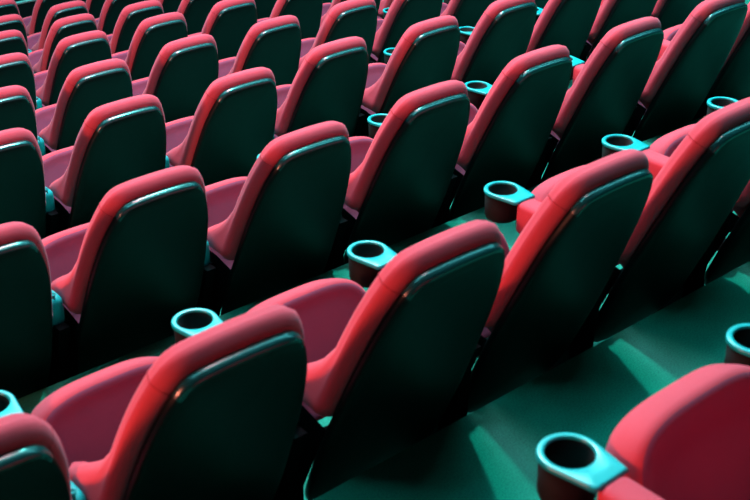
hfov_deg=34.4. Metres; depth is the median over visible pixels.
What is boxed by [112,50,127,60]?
seat cushion
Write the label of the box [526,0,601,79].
seat
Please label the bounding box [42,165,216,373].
seat
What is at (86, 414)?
seat cushion
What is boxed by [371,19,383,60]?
seat cushion
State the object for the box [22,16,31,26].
seat cushion
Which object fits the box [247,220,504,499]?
seat
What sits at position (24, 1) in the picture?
trim
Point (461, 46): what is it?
seat cushion
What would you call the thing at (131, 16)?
seat
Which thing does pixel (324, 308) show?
seat cushion
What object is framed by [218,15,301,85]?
seat
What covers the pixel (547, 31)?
backrest cushion
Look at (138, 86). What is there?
seat cushion
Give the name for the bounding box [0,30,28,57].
seat
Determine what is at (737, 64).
backrest cushion
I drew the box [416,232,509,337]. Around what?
seat cushion
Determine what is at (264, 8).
seat
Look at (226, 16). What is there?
backrest cushion
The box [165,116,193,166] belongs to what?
seat cushion
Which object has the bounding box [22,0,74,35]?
seat
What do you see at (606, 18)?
backrest cushion
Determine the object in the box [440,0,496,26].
seat
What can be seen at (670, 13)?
seat
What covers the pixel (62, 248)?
seat cushion
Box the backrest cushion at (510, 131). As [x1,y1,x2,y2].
[457,45,569,171]
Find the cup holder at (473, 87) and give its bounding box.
[465,81,491,94]
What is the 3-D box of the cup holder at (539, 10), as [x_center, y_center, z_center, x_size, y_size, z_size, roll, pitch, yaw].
[0.944,-1.423,7.203,0.117,0.012,0.152,-22,36,-35]
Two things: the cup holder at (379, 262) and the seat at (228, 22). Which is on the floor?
the seat at (228, 22)
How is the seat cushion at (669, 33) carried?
on the seat at (733, 79)
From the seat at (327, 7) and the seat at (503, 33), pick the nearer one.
the seat at (503, 33)
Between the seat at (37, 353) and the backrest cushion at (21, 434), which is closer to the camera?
the backrest cushion at (21, 434)
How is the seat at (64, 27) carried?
on the floor
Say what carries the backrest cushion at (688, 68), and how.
on the seat at (687, 67)
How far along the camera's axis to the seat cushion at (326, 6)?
9.25 m
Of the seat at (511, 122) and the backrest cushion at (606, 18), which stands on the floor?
the seat at (511, 122)
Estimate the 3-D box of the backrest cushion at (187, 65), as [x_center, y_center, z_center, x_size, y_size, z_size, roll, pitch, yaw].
[-1.104,-0.945,6.713,0.491,0.569,0.405,-22,36,-35]
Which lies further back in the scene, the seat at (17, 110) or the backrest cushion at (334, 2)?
the backrest cushion at (334, 2)
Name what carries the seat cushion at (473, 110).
on the seat at (511, 122)
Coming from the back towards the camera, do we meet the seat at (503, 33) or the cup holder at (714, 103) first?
the seat at (503, 33)
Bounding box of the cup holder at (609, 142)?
[602,134,649,150]
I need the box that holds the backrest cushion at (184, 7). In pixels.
[177,0,189,13]
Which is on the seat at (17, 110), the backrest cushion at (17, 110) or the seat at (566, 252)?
the backrest cushion at (17, 110)
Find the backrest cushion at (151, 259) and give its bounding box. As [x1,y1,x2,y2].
[51,165,206,313]
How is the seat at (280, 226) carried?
on the floor
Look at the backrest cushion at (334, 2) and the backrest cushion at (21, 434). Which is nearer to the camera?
the backrest cushion at (21, 434)
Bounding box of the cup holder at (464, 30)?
[459,26,474,35]
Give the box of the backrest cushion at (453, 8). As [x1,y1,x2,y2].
[440,0,459,15]
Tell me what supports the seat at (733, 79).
on the floor
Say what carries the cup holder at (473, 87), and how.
on the seat at (511, 122)
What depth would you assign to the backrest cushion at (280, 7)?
8.35 m
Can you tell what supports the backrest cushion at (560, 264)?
on the seat at (566, 252)
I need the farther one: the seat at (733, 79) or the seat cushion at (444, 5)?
the seat cushion at (444, 5)
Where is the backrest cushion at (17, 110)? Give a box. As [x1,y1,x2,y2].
[0,85,37,140]
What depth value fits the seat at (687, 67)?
5.31 m
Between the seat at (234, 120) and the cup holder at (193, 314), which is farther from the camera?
the seat at (234, 120)
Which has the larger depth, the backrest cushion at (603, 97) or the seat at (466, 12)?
the seat at (466, 12)
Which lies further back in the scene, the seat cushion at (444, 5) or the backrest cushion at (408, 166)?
the seat cushion at (444, 5)
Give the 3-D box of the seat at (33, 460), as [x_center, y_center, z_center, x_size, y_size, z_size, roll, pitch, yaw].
[-0.853,0.605,2.420,0.598,0.938,0.708,-22,36,-35]
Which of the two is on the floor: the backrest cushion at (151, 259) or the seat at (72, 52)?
the seat at (72, 52)
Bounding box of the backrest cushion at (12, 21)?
[0,14,27,41]
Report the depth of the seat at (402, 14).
7.50 m
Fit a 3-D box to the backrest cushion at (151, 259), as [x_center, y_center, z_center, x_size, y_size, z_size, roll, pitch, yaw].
[-0.764,-0.033,3.816,0.491,0.569,0.405,-22,36,-35]
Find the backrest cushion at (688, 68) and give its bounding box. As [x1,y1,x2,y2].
[639,0,744,108]
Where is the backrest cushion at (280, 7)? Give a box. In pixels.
[269,0,286,18]
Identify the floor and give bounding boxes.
[17,0,749,499]
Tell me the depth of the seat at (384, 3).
9.17 m
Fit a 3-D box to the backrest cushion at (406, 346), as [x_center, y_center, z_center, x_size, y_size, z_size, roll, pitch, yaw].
[0.046,0.155,2.863,0.491,0.569,0.405,-22,36,-35]
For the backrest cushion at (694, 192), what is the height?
0.569 m
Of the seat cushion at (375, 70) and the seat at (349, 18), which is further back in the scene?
the seat at (349, 18)
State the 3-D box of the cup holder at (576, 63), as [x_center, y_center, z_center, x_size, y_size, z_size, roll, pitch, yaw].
[0.880,-0.873,5.581,0.117,0.012,0.152,-22,36,-35]
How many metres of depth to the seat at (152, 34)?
7.79 m
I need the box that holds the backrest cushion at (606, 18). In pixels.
[587,0,616,45]
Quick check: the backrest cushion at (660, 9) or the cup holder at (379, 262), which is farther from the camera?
the backrest cushion at (660, 9)
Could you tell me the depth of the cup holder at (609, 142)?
4.02 m
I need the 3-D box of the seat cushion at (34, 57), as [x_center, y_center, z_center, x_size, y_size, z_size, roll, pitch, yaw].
[-2.491,-1.368,9.262,0.431,0.340,0.197,-22,36,-35]
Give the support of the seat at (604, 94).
on the floor
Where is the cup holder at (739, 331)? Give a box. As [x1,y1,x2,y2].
[725,323,749,356]
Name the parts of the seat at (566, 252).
armrest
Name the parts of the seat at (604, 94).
armrest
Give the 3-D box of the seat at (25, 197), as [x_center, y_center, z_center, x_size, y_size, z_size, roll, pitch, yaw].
[-1.610,-0.143,5.014,0.598,0.938,0.708,-22,36,-35]
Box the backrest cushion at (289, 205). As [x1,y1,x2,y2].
[207,121,348,259]
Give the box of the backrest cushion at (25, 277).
[0,222,52,319]
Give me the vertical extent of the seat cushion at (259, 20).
0.340 m
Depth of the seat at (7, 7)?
11.01 m
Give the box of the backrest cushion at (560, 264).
[485,149,648,332]
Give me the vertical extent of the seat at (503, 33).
0.938 m
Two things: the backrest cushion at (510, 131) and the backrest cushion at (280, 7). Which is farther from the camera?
the backrest cushion at (280, 7)
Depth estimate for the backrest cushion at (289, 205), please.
3.98 m
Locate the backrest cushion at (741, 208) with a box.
[733,180,749,217]
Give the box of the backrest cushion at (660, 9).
[650,0,666,17]
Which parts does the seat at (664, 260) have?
armrest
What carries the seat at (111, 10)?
on the floor
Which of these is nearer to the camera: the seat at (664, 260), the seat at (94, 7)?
the seat at (664, 260)
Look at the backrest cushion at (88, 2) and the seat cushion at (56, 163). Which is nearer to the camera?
the seat cushion at (56, 163)
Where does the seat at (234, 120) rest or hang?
on the floor
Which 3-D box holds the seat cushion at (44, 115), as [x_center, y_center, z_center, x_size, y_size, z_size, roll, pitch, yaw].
[-1.730,-0.637,6.702,0.431,0.340,0.197,-22,36,-35]
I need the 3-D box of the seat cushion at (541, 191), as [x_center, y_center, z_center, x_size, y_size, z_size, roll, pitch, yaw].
[0.657,-0.086,3.865,0.431,0.340,0.197,-22,36,-35]
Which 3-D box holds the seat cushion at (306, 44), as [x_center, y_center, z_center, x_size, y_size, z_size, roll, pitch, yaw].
[-0.453,-1.151,7.651,0.431,0.340,0.197,-22,36,-35]
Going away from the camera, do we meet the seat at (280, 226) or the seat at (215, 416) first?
the seat at (215, 416)
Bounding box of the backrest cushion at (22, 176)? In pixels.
[0,128,45,200]
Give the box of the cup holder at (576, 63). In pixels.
[570,55,584,67]
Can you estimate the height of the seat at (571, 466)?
0.938 m
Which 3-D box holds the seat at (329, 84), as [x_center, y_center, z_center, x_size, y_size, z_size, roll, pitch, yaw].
[-0.333,-0.663,5.974,0.598,0.938,0.708,-22,36,-35]
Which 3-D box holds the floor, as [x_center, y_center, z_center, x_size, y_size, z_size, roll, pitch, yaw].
[-1.248,-0.870,9.234,16.000,4.683,20.679,-22,36,-35]
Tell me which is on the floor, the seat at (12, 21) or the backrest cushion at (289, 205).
the seat at (12, 21)
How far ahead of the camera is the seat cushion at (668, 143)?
4.05 m
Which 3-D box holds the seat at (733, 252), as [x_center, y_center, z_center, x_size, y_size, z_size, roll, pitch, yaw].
[1.256,-0.268,4.032,0.598,0.938,0.708,-22,36,-35]
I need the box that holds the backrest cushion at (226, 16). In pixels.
[201,0,255,33]
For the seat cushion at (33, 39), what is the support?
on the seat at (36, 41)
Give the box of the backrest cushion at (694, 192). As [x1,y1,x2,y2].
[618,97,749,268]
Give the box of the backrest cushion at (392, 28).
[371,0,404,57]
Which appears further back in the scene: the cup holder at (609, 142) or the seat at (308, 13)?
the seat at (308, 13)
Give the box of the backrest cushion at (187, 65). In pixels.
[143,34,217,94]
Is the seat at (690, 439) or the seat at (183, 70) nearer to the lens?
the seat at (690, 439)
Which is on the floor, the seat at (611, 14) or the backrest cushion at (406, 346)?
the seat at (611, 14)
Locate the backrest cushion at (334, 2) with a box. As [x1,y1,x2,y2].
[319,0,340,28]
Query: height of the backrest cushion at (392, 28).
0.569 m
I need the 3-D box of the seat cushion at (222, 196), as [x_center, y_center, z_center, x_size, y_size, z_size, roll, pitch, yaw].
[-0.546,-0.078,4.458,0.431,0.340,0.197,-22,36,-35]
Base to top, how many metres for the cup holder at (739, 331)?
0.012 m
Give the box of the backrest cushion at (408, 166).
[344,80,467,212]
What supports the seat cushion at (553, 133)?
on the seat at (604, 94)
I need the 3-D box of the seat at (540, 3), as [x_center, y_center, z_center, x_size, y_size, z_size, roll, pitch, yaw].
[0.969,-1.703,8.502,0.598,0.938,0.708,-22,36,-35]
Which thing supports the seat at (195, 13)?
on the floor
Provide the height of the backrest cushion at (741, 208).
0.569 m
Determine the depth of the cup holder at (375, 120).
4.98 m
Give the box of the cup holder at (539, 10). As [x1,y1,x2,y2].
[537,7,542,14]
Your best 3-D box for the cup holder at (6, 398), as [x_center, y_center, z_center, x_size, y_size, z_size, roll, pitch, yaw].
[-0.852,0.356,2.704,0.117,0.012,0.152,-22,36,-35]
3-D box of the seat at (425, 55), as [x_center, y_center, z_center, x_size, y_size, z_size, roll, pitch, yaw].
[0.115,-0.815,6.256,0.598,0.938,0.708,-22,36,-35]
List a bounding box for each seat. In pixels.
[0,0,19,15]
[0,14,31,52]
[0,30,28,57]
[0,52,41,109]
[0,85,45,155]
[0,128,61,239]
[0,222,77,399]
[0,390,85,499]
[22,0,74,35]
[27,0,88,51]
[28,13,97,73]
[31,304,307,499]
[34,30,111,106]
[35,58,132,153]
[42,94,169,230]
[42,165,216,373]
[85,0,104,18]
[95,0,144,34]
[107,0,163,53]
[112,12,187,80]
[132,34,218,122]
[158,0,181,13]
[165,67,276,185]
[177,0,222,34]
[188,0,256,59]
[205,121,351,315]
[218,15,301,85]
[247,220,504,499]
[254,0,276,19]
[257,0,322,38]
[274,36,368,138]
[298,0,376,69]
[319,0,380,28]
[341,80,469,263]
[360,15,459,136]
[370,0,442,62]
[377,0,392,18]
[416,149,652,412]
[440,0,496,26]
[449,45,571,220]
[451,0,536,84]
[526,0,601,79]
[531,97,749,341]
[535,0,547,8]
[536,432,663,499]
[541,17,663,182]
[582,0,656,63]
[606,323,749,499]
[628,0,747,141]
[648,97,749,284]
[650,0,704,30]
[663,2,749,115]
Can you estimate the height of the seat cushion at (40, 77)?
0.340 m
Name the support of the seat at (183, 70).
on the floor
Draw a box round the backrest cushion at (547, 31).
[526,0,561,52]
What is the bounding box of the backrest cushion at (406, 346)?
[303,220,500,416]
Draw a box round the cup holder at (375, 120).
[367,113,387,126]
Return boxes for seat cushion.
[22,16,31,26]
[27,32,40,49]
[28,49,42,73]
[31,356,158,466]
[34,70,47,106]
[35,104,55,151]
[42,146,73,212]
[42,222,89,322]
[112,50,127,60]
[132,77,148,95]
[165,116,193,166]
[205,177,246,268]
[218,57,235,77]
[247,278,365,420]
[257,17,269,22]
[274,84,291,137]
[300,38,314,57]
[321,3,330,16]
[343,136,372,218]
[361,63,386,114]
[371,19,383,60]
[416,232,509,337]
[440,3,447,14]
[455,103,477,174]
[457,41,464,55]
[531,165,619,265]
[550,89,567,139]
[648,123,733,211]
[663,24,681,40]
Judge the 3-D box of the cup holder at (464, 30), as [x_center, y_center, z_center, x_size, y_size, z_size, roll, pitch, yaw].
[0.535,-1.241,6.866,0.117,0.012,0.152,-22,36,-35]
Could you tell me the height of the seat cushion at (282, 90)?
0.340 m
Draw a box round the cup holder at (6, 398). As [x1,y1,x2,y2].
[0,390,23,416]
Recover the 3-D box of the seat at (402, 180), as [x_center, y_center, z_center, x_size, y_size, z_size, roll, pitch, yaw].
[0.038,-0.276,4.654,0.598,0.938,0.708,-22,36,-35]
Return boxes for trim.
[16,0,35,4]
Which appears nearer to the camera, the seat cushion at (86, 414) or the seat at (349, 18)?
the seat cushion at (86, 414)
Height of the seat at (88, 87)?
0.938 m
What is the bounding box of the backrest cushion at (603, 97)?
[552,17,660,137]
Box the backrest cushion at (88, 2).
[85,0,91,10]
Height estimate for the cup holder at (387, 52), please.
0.012 m
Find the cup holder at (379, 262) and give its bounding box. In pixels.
[347,240,396,269]
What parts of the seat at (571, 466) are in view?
armrest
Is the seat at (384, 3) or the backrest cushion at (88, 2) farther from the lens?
the backrest cushion at (88, 2)
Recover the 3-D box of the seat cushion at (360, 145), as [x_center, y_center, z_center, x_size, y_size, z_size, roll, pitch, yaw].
[-0.127,-0.259,4.791,0.431,0.340,0.197,-22,36,-35]
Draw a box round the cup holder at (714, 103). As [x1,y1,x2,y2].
[707,97,737,109]
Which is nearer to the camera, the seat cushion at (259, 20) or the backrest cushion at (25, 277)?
the backrest cushion at (25, 277)
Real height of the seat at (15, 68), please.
0.938 m
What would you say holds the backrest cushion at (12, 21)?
on the seat at (12, 21)
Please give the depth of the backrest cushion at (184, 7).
9.29 m
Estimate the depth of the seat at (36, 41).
9.95 m
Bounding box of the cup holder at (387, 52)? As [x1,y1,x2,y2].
[383,48,394,55]
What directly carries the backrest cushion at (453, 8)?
on the seat at (466, 12)
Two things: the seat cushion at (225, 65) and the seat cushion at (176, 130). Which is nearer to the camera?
the seat cushion at (176, 130)
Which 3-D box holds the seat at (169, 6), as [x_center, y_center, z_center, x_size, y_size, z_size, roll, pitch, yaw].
[-1.861,-2.094,11.040,0.598,0.938,0.708,-22,36,-35]
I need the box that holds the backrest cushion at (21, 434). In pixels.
[0,413,71,499]
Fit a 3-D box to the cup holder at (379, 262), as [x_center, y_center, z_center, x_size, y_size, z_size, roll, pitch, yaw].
[-0.008,0.010,3.343,0.117,0.012,0.152,-22,36,-35]
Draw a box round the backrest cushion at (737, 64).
[716,2,749,78]
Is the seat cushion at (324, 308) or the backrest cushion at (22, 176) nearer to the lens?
the seat cushion at (324, 308)
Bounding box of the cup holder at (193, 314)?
[171,308,222,337]
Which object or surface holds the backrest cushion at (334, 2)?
on the seat at (327, 7)
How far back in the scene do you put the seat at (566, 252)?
3.12 m
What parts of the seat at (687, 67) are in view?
armrest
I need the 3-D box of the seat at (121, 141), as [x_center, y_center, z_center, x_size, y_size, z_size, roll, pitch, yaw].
[-1.176,-0.312,5.327,0.598,0.938,0.708,-22,36,-35]

